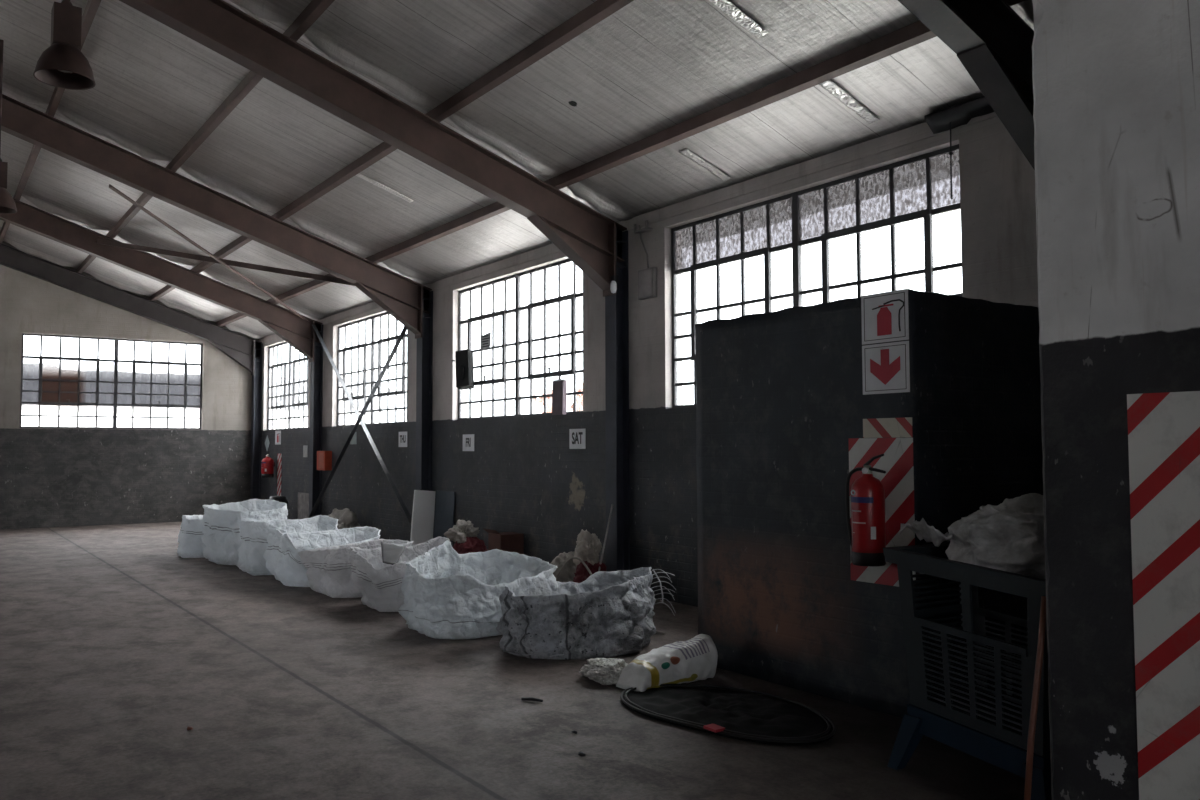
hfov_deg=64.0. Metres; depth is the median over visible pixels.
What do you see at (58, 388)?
window
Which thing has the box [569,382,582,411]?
shrub
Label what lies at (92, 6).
roof purlin
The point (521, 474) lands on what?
wall
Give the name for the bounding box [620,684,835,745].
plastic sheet
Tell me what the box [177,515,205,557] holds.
bag
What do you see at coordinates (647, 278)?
electrical box
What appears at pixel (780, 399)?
wall
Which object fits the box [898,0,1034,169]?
steel beam
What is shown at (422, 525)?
leaning board
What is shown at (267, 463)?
fire extinguisher
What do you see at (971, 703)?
heater unit
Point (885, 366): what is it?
arrow sign
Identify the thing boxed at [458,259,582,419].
window
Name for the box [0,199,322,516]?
frame
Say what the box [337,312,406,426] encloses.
window
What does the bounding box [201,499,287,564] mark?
bag
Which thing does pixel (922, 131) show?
roof beam
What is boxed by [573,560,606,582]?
heap
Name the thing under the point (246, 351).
frame
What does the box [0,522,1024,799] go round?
floor
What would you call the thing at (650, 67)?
ceiling
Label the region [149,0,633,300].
roof purlin
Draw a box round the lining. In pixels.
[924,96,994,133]
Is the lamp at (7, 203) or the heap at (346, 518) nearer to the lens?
the lamp at (7, 203)
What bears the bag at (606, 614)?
on the floor
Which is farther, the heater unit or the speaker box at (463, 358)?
the speaker box at (463, 358)
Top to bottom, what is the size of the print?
0.228 m
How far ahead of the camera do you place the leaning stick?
10.32 m
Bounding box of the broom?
[1024,596,1045,799]
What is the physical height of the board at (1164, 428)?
1.780 m
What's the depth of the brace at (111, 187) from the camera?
14.61 m
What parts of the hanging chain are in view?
cord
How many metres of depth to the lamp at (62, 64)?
6.65 m
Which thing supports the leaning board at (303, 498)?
on the floor
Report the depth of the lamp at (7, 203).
10.26 m
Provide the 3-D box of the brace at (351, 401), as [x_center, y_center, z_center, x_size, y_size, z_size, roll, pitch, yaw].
[-4.241,0.257,16.751,0.070,3.655,4.713,2,-4,-35]
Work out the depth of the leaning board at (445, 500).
14.23 m
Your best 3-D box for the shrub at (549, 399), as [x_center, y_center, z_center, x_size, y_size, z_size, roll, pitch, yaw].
[-0.680,1.168,12.800,0.320,2.650,0.605,2,-4,-35]
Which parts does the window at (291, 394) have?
vent frame, vent frame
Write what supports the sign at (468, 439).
attached to the wall at (521, 474)
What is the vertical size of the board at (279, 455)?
0.980 m
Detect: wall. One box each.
[0,241,258,529]
[260,117,1037,606]
[695,289,1042,717]
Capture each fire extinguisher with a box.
[261,451,274,477]
[845,454,885,566]
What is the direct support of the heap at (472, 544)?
on the floor
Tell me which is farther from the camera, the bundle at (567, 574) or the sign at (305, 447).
the sign at (305, 447)
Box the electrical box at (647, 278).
[638,225,656,299]
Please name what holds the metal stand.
on the floor
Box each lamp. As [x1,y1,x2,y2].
[0,39,16,213]
[33,0,95,89]
[610,275,617,292]
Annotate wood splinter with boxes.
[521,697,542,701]
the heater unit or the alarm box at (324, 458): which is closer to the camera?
the heater unit
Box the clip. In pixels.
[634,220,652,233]
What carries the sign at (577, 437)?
attached to the wall at (521, 474)
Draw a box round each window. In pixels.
[20,333,202,429]
[268,342,308,430]
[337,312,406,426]
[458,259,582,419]
[671,144,961,408]
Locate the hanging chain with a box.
[948,122,952,198]
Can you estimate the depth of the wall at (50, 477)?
20.43 m
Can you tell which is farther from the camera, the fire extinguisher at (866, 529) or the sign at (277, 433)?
the sign at (277, 433)
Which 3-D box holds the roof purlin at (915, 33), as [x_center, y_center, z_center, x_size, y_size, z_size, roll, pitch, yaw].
[-0.102,-2.336,9.726,0.065,0.126,29.760,2,-4,-35]
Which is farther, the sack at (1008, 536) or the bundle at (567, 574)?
the bundle at (567, 574)
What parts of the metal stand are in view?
leg, seat, leg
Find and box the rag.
[573,529,601,566]
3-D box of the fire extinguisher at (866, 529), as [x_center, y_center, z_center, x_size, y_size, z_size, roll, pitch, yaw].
[1.597,0.652,5.747,0.230,0.662,0.211,-1,-3,9]
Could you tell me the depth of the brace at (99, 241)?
15.43 m
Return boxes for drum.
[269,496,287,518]
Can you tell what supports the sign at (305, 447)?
attached to the wall at (521, 474)
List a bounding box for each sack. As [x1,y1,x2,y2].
[616,634,717,691]
[899,493,1045,578]
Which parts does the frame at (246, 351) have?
plate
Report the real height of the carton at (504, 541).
0.566 m
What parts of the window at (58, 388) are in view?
pane, vent frame, vent frame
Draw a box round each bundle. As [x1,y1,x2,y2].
[444,520,479,542]
[550,551,575,581]
[579,658,627,684]
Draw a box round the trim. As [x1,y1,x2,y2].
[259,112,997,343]
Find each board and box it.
[277,454,281,495]
[297,492,308,518]
[410,490,435,545]
[433,490,455,544]
[848,438,915,586]
[863,417,912,437]
[1127,391,1199,799]
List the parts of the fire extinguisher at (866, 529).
lever, handle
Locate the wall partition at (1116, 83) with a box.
[1032,0,1199,799]
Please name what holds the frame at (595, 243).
on the floor
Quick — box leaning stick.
[598,504,612,571]
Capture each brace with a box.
[93,239,354,285]
[109,184,309,321]
[308,326,407,517]
[312,325,411,524]
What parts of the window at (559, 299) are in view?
vent frame, vent frame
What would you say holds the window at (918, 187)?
in the wall at (521, 474)
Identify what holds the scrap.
on the floor
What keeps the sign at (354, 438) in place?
attached to the wall at (521, 474)
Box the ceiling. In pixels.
[0,0,1033,338]
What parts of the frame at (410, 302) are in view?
plate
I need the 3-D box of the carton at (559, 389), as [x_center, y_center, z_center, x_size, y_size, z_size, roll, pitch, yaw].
[-0.499,-0.033,11.928,0.060,0.440,0.280,2,-4,-35]
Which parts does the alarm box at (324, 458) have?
door panel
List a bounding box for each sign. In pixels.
[265,436,269,449]
[275,431,280,443]
[303,445,307,456]
[350,432,356,443]
[399,432,406,446]
[463,434,473,450]
[569,429,585,448]
[861,288,908,344]
[862,341,909,394]
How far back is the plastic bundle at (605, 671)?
6.52 m
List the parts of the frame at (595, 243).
plate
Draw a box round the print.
[852,510,865,547]
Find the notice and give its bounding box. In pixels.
[480,332,490,350]
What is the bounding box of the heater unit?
[883,543,1049,756]
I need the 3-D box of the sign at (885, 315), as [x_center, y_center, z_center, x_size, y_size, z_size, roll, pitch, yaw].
[1.729,-0.504,5.842,0.012,0.305,0.345,2,-4,-35]
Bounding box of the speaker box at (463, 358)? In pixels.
[452,349,473,389]
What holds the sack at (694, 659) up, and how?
on the floor
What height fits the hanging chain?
0.597 m
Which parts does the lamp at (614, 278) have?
lamp shade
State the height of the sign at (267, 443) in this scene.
0.368 m
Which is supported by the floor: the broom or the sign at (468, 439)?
the broom
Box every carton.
[484,529,523,553]
[552,379,567,414]
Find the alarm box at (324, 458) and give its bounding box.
[317,451,331,469]
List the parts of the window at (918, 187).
vent frame, pane, vent frame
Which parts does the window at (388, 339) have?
vent frame, vent frame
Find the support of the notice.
attached to the window at (559, 299)
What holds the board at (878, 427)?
attached to the wall at (780, 399)
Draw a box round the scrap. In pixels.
[654,631,664,634]
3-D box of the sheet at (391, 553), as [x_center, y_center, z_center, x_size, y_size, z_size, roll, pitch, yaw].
[-2.095,1.553,9.773,0.247,0.177,0.684,1,-3,-15]
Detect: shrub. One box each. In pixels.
[533,389,551,413]
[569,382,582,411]
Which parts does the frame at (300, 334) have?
plate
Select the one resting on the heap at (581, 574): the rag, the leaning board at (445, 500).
the rag
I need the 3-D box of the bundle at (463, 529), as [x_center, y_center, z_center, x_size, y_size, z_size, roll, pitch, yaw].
[-1.843,1.790,12.801,0.418,0.411,0.558,2,-4,-35]
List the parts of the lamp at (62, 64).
lamp shade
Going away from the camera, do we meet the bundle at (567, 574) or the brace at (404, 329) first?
the bundle at (567, 574)
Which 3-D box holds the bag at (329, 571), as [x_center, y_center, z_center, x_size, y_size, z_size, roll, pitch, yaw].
[-2.656,1.863,10.833,1.138,0.568,1.159,2,-4,-38]
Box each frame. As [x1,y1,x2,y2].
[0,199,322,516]
[0,243,262,498]
[1,94,432,490]
[119,0,629,571]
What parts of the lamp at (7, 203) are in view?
suspension rod, lamp shade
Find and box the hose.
[557,557,591,576]
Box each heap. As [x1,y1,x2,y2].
[328,508,360,528]
[453,537,487,553]
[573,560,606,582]
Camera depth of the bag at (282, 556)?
11.58 m
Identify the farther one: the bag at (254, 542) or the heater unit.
the bag at (254, 542)
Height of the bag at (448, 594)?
0.682 m
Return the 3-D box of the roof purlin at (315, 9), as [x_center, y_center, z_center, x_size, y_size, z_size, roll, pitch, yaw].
[-2.404,-3.326,8.141,0.065,0.126,29.760,2,-4,-35]
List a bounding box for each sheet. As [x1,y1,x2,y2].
[381,541,405,564]
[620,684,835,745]
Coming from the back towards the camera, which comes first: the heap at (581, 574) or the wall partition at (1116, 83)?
the heap at (581, 574)
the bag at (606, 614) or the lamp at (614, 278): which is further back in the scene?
the lamp at (614, 278)
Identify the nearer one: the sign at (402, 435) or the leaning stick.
the leaning stick
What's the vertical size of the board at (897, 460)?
0.885 m
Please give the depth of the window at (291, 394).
20.96 m
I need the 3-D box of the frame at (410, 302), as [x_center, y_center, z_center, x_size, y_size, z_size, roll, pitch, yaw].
[-9.113,-1.167,10.309,15.994,6.616,0.320,2,-4,-35]
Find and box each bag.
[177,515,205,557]
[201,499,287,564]
[236,515,337,575]
[263,526,380,586]
[298,539,412,597]
[349,536,450,611]
[398,540,556,639]
[496,567,675,659]
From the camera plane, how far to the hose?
10.08 m
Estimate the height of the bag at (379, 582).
0.630 m
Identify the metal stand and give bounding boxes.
[887,703,1051,799]

